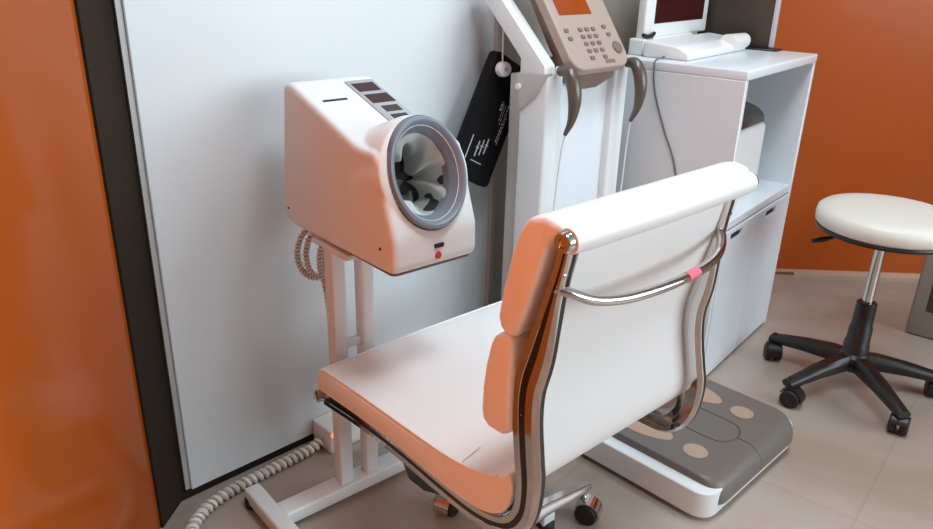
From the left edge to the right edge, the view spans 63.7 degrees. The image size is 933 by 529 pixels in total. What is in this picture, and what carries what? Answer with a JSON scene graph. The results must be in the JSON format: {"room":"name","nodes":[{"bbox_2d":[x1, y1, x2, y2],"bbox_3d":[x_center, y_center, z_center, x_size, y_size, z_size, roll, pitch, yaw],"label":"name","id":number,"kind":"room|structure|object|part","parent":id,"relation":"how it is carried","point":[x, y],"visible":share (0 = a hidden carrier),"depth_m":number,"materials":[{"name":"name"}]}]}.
{"room":"examination room","nodes":[
{"label":"examination room","id":0,"kind":"room"},
{"bbox_2d":[0,0,160,528],"bbox_3d":[-0.717,0.262,-0.948,0.079,2.600,4.633,1,22,0],"label":"wall","id":1,"kind":"structure","parent":0,"point":[74,454],"depth_m":1.24,"materials":[{"name":"orange paint"}]},
{"bbox_2d":[73,0,183,527],"bbox_3d":[-0.690,-0.658,1.304,0.102,2.600,0.245,-12,26,-30],"label":"trim","id":2,"kind":"structure","parent":1,"relation":"attached to","point":[96,23],"depth_m":1.48,"materials":[{"name":"brown laminate"}]},
{"bbox_2d":[121,0,697,488],"bbox_3d":[0.110,-0.912,1.971,2.060,2.600,0.031,-19,30,-41],"label":"wall","id":3,"kind":"structure","parent":0,"point":[248,332],"depth_m":1.71,"materials":[{"name":"white paint"}]},
{"bbox_2d":[113,0,190,489],"bbox_3d":[-0.635,-0.665,1.295,0.012,2.578,0.024,-19,30,-41],"label":"trim","id":4,"kind":"structure","parent":3,"relation":"attached to","point":[117,4],"depth_m":1.53,"materials":[{"name":"grey metal"}]},
{"bbox_2d":[181,434,313,500],"bbox_3d":[-0.315,0.420,2.099,1.015,0.020,0.021,-19,30,-41],"label":"baseboard","id":5,"kind":"structure","parent":3,"relation":"attached to","point":[185,494],"depth_m":1.87,"materials":[{"name":"brown laminate"}]},
{"bbox_2d":[484,17,502,306],"bbox_3d":[0.088,-0.897,1.935,0.024,2.600,0.034,-19,30,-41],"label":"trim","id":6,"kind":"structure","parent":3,"relation":"attached to","point":[492,194],"depth_m":2.24,"materials":[{"name":"paint"}]},
{"bbox_2d":[160,274,932,528],"bbox_3d":[-0.173,0.926,1.028,8.700,0.100,8.000,1,22,0],"label":"floor","id":7,"kind":"structure","parent":0,"point":[841,467],"depth_m":1.92,"materials":[{"name":"beige tile"}]},
{"bbox_2d":[185,438,324,528],"bbox_3d":[-0.533,0.562,1.716,0.159,0.038,0.616,8,23,16],"label":"cable","id":8,"kind":"object","parent":7,"relation":"on","point":[203,511],"visible":0.99,"depth_m":1.81,"materials":[{"name":"white plastic"}]},
{"bbox_2d":[313,411,359,452],"bbox_3d":[-0.280,0.417,2.043,0.266,0.068,0.091,-19,30,-41],"label":"outlet box","id":9,"kind":"object","parent":7,"relation":"on","point":[322,425],"visible":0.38,"depth_m":1.96,"materials":[{"name":"white plastic"}]},
{"bbox_2d":[244,236,554,528],"bbox_3d":[-0.152,0.281,1.615,0.522,0.650,0.526,-17,28,-37],"label":"stand","id":10,"kind":"object","parent":7,"relation":"on","point":[348,480],"visible":0.62,"depth_m":1.69,"materials":[{"name":"white paint"}]},
{"bbox_3d":[-0.219,-0.049,1.574,0.160,0.012,0.140,-17,28,-37],"label":"mounting plate","id":11,"kind":"part","parent":10,"relation":"part of","materials":[{"name":"white paint"}]},
{"bbox_3d":[-0.283,0.236,1.671,0.034,0.595,0.032,-17,28,-37],"label":"post","id":12,"kind":"part","parent":10,"relation":"part of","materials":[{"name":"white metal"}]},
{"bbox_3d":[-0.228,0.220,1.714,0.032,0.595,0.032,-17,28,-37],"label":"post","id":13,"kind":"part","parent":10,"relation":"part of","materials":[{"name":"white metal"}]},
{"bbox_2d":[284,76,474,276],"bbox_3d":[-0.184,-0.194,1.506,0.207,0.306,0.432,-16,28,-37],"label":"monitor","id":14,"kind":"object","parent":10,"relation":"on","point":[384,183],"visible":1,"depth_m":1.43,"materials":[{"name":"white plastic"}]},
{"bbox_2d":[294,230,326,311],"bbox_3d":[-0.299,0.182,1.768,0.183,0.591,0.048,-14,27,-34],"label":"coiled cord","id":15,"kind":"object","parent":14,"relation":"hanging from","point":[308,272],"visible":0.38,"depth_m":1.64,"materials":[{"name":"white plastic"}]},
{"bbox_3d":[-0.162,-0.322,1.518,0.068,0.074,0.209,-17,28,-37],"label":"display panel","id":16,"kind":"part","parent":14,"relation":"part of","materials":[{"name":"grey plastic"}]},
{"bbox_3d":[-0.183,-0.057,1.557,0.186,0.004,0.377,-17,28,-37],"label":"plate","id":17,"kind":"part","parent":14,"relation":"part of","materials":[{"name":"brown"}]},
{"bbox_2d":[313,162,758,528],"bbox_3d":[0.111,0.207,1.517,0.604,0.874,0.672,-18,29,-39],"label":"office chair","id":18,"kind":"object","parent":7,"relation":"on","point":[597,326],"visible":1,"depth_m":1.29,"materials":[{"name":"white leather"}]},
{"bbox_2d":[433,494,449,515],"bbox_3d":[-0.045,0.542,1.739,0.038,0.037,0.061,13,25,26],"label":"hood","id":19,"kind":"object","parent":18,"relation":"attached to","point":[440,504],"depth_m":1.72,"materials":[{"name":"silver metal"}]},
{"bbox_3d":[-0.072,0.152,1.322,0.603,0.574,0.031,21,30,40],"label":"frame","id":20,"kind":"part","parent":18,"relation":"part of","materials":[{"name":"silver metal"}]},
{"bbox_2d":[318,302,677,512],"bbox_3d":[0.082,0.255,1.577,0.581,0.113,0.534,-18,29,-39],"label":"seat cushion","id":21,"kind":"object","parent":18,"relation":"on","point":[418,394],"depth_m":1.47,"materials":[{"name":"white leather"}]},
{"bbox_2d":[482,331,530,433],"bbox_3d":[0.234,0.128,1.347,0.506,0.182,0.067,-18,29,-39],"label":"cushion","id":22,"kind":"object","parent":18,"relation":"on","point":[502,387],"depth_m":1.18,"materials":[{"name":"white leather"}]},
{"bbox_3d":[0.201,0.515,1.654,0.208,0.039,0.034,-17,28,-37],"label":"leg","id":23,"kind":"part","parent":18,"relation":"part of","materials":[{"name":"silver metal"}]},
{"bbox_2d":[573,494,602,520],"bbox_3d":[0.280,0.555,1.727,0.061,0.037,0.038,10,24,21],"label":"hood","id":24,"kind":"object","parent":18,"relation":"attached to","point":[588,507],"depth_m":1.71,"materials":[{"name":"silver metal"}]},
{"bbox_2d":[499,162,748,335],"bbox_3d":[0.274,-0.037,1.238,0.506,0.206,0.112,-18,29,-39],"label":"cushion","id":25,"kind":"object","parent":18,"relation":"on","point":[544,283],"depth_m":1.13,"materials":[{"name":"white leather"}]},
{"bbox_3d":[0.301,0.035,1.633,0.069,0.574,0.608,-13,26,-32],"label":"frame","id":26,"kind":"part","parent":18,"relation":"part of","materials":[{"name":"silver metal"}]},
{"bbox_2d":[485,0,792,517],"bbox_3d":[0.435,-0.147,1.917,0.464,1.240,0.857,-19,30,-40],"label":"scale","id":27,"kind":"object","parent":7,"relation":"on","point":[698,468],"visible":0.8,"depth_m":1.90,"materials":[{"name":"white paint"}]},
{"bbox_2d":[456,30,520,186],"bbox_3d":[0.052,-0.460,1.987,0.280,0.514,0.126,-19,30,-41],"label":"tag","id":28,"kind":"object","parent":27,"relation":"hanging from","point":[484,129],"visible":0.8,"depth_m":1.98,"materials":[{"name":"black plastic"}]},
{"bbox_3d":[0.061,-0.618,1.941,0.005,0.187,0.108,-17,29,-38],"label":"hanging cord","id":29,"kind":"part","parent":28,"relation":"part of","materials":[{"name":"white fabric"}]},
{"bbox_3d":[0.123,-0.588,1.864,0.041,0.224,0.241,-19,30,-40],"label":"slanted rail","id":30,"kind":"part","parent":27,"relation":"part of","materials":[{"name":"white metal"}]},
{"bbox_2d":[553,65,581,210],"bbox_3d":[0.237,-0.110,1.938,0.037,0.787,0.076,-19,30,-40],"label":"grip","id":31,"kind":"object","parent":27,"relation":"hanging from","point":[571,77],"visible":0.85,"depth_m":1.79,"materials":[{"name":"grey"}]},
{"bbox_3d":[0.246,-0.395,1.819,0.037,0.169,0.069,-19,30,-40],"label":"handle","id":32,"kind":"part","parent":31,"relation":"part of","materials":[{"name":"brown"}]},
{"bbox_3d":[0.274,-0.104,2.113,0.224,0.855,0.053,-19,30,-40],"label":"column panel","id":33,"kind":"part","parent":27,"relation":"part of","materials":[{"name":"white paint"}]},
{"bbox_3d":[0.365,-0.516,1.904,0.040,0.010,0.002,-19,-6,-40],"label":"name plate","id":34,"kind":"part","parent":27,"relation":"part of","materials":[{"name":"beige plastic"}]},
{"bbox_2d":[620,57,646,191],"bbox_3d":[0.437,-0.178,2.118,0.037,0.787,0.076,-19,30,-40],"label":"grip","id":35,"kind":"object","parent":27,"relation":"hanging from","point":[638,69],"visible":0.8,"depth_m":1.97,"materials":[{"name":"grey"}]},
{"bbox_3d":[0.446,-0.463,1.999,0.037,0.169,0.069,-19,30,-40],"label":"handle","id":36,"kind":"part","parent":35,"relation":"part of","materials":[{"name":"brown"}]},
{"bbox_3d":[0.517,0.396,2.052,0.415,0.062,0.608,-19,30,-40],"label":"foot plate","id":37,"kind":"part","parent":27,"relation":"part of","materials":[{"name":"grey plastic"}]},
{"bbox_2d":[615,49,817,374],"bbox_3d":[0.756,-0.198,2.453,0.400,0.943,0.590,19,28,36],"label":"storage cabinet","id":38,"kind":"object","parent":7,"relation":"on","point":[701,102],"visible":0.59,"depth_m":2.24,"materials":[{"name":"white paint"}]},
{"bbox_2d":[653,56,675,175],"bbox_3d":[0.556,-0.137,2.260,0.076,0.944,0.164,-5,23,-15],"label":"cord","id":39,"kind":"object","parent":38,"relation":"hanging from","point":[655,60],"visible":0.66,"depth_m":2.13,"materials":[{"name":"grey plastic"}]},
{"bbox_2d":[628,0,708,55],"bbox_3d":[0.650,-0.848,2.316,0.054,0.360,0.460,19,28,36],"label":"monitor","id":40,"kind":"object","parent":38,"relation":"on","point":[657,19],"visible":0.8,"depth_m":2.29,"materials":[{"name":"white plastic"}]},
{"bbox_3d":[0.572,-0.106,2.253,0.398,0.917,0.018,19,28,36],"label":"panel","id":41,"kind":"part","parent":38,"relation":"part of","materials":[{"name":"white paint"}]},
{"bbox_2d":[643,33,750,60],"bbox_3d":[0.713,-0.673,2.294,0.150,0.055,0.452,19,28,36],"label":"keyboard","id":42,"kind":"object","parent":38,"relation":"on","point":[697,46],"visible":1,"depth_m":2.20,"materials":[{"name":"white plastic"}]},
{"bbox_3d":[0.766,-0.622,2.279,0.400,0.026,0.590,19,28,36],"label":"panel","id":43,"kind":"part","parent":38,"relation":"part of","materials":[{"name":"white laminate"}]},
{"bbox_3d":[0.809,0.095,2.326,0.018,0.476,0.275,19,28,36],"label":"door","id":44,"kind":"part","parent":38,"relation":"part of","materials":[{"name":"white paint"}]},
{"bbox_2d":[697,0,782,51],"bbox_3d":[0.899,-0.887,2.426,0.285,0.360,0.058,19,28,36],"label":"monitor","id":45,"kind":"object","parent":38,"relation":"on","point":[758,19],"visible":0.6,"depth_m":2.45,"materials":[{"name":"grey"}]},
{"bbox_2d":[736,101,764,174],"bbox_3d":[0.739,-0.370,2.373,0.280,0.284,0.330,19,28,36],"label":"printer","id":46,"kind":"object","parent":38,"relation":"on","point":[753,126],"visible":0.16,"depth_m":2.32,"materials":[{"name":"white plastic"}]},
{"bbox_3d":[0.742,-0.472,2.330,0.268,0.062,0.300,19,28,36],"label":"lid","id":47,"kind":"part","parent":46,"relation":"part of","materials":[{"name":"grey plastic"}]},
{"bbox_2d":[727,179,789,229],"bbox_3d":[0.758,-0.229,2.438,0.388,0.025,0.554,19,28,36],"label":"shelf","id":48,"kind":"object","parent":38,"relation":"attached to","point":[768,193],"depth_m":2.37,"materials":[{"name":"white paint"}]},
{"bbox_3d":[0.986,0.018,2.524,0.018,0.476,0.275,19,28,36],"label":"door","id":49,"kind":"part","parent":38,"relation":"part of","materials":[{"name":"white paint"}]},
{"bbox_3d":[0.937,-0.265,2.663,0.398,0.917,0.018,19,28,36],"label":"panel","id":50,"kind":"part","parent":38,"relation":"part of","materials":[{"name":"white paint"}]},
{"bbox_2d":[763,193,932,435],"bbox_3d":[1.188,0.115,2.200,0.529,0.576,0.531,1,22,0],"label":"stool","id":51,"kind":"object","parent":7,"relation":"on","point":[881,223],"visible":1,"depth_m":2.17,"materials":[{"name":"white plastic"}]},
{"bbox_2d":[767,340,781,357],"bbox_3d":[1.004,0.272,2.456,0.038,0.039,0.065,6,23,11],"label":"hood","id":52,"kind":"object","parent":51,"relation":"attached to","point":[774,347],"depth_m":2.43,"materials":[{"name":"black plastic"}]},
{"bbox_2d":[780,386,805,404],"bbox_3d":[0.954,0.376,2.198,0.065,0.039,0.038,20,29,38],"label":"hood","id":53,"kind":"object","parent":51,"relation":"attached to","point":[791,395],"depth_m":2.18,"materials":[{"name":"black plastic"}]},
{"bbox_3d":[1.079,0.252,2.375,0.054,0.063,0.238,-17,29,-38],"label":"leg","id":54,"kind":"part","parent":51,"relation":"part of","materials":[{"name":"black plastic"}]},
{"bbox_3d":[1.044,0.311,2.227,0.238,0.063,0.054,-8,24,-22],"label":"leg","id":55,"kind":"part","parent":51,"relation":"part of","materials":[{"name":"black plastic"}]},
{"bbox_3d":[1.072,-0.078,2.180,0.132,0.050,0.017,9,23,18],"label":"lever","id":56,"kind":"part","parent":51,"relation":"part of","materials":[{"name":"black plastic"}]},
{"bbox_3d":[1.181,-0.128,2.107,0.372,0.056,0.372,1,22,0],"label":"seat","id":57,"kind":"part","parent":51,"relation":"part of","materials":[{"name":"white leather"}]},
{"bbox_3d":[1.184,0.346,2.152,0.054,0.063,0.238,-1,22,-6],"label":"leg","id":58,"kind":"part","parent":51,"relation":"part of","materials":[{"name":"black plastic"}]},
{"bbox_2d":[890,414,908,427],"bbox_3d":[1.201,0.429,2.082,0.038,0.039,0.065,17,27,33],"label":"hood","id":59,"kind":"object","parent":51,"relation":"attached to","point":[902,420],"depth_m":2.06,"materials":[{"name":"black plastic"}]},
{"bbox_3d":[1.307,0.307,2.253,0.238,0.063,0.054,6,23,11],"label":"leg","id":60,"kind":"part","parent":51,"relation":"part of","materials":[{"name":"black plastic"}]},
{"bbox_2d":[906,255,932,339],"bbox_3d":[1.783,0.085,2.540,0.420,0.400,0.203,19,28,37],"label":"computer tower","id":61,"kind":"object","parent":7,"relation":"on","point":[920,320],"visible":0.97,"depth_m":2.61,"materials":[{"name":"grey metal"}]},
{"bbox_3d":[1.722,0.080,2.457,0.335,0.270,0.009,19,28,37],"label":"panel","id":62,"kind":"part","parent":61,"relation":"part of","materials":[{"name":"brown"}]},
{"bbox_2d":[773,0,932,273],"bbox_3d":[2.204,-1.156,2.694,2.754,2.600,0.102,2,22,1],"label":"wall","id":63,"kind":"structure","parent":0,"point":[868,126],"depth_m":2.90,"materials":[{"name":"orange paint"}]},
{"bbox_2d":[775,271,793,274],"bbox_3d":[1.235,0.031,3.155,0.270,0.010,0.016,2,22,1],"label":"trim","id":64,"kind":"structure","parent":63,"relation":"attached to","point":[776,272],"depth_m":3.15,"materials":[{"name":"brown"}]},
{"bbox_2d":[775,269,919,278],"bbox_3d":[2.179,0.058,3.134,2.641,0.020,0.011,2,22,1],"label":"baseboard","id":65,"kind":"structure","parent":63,"relation":"attached to","point":[796,271],"depth_m":3.14,"materials":[{"name":"beige"}]}
]}

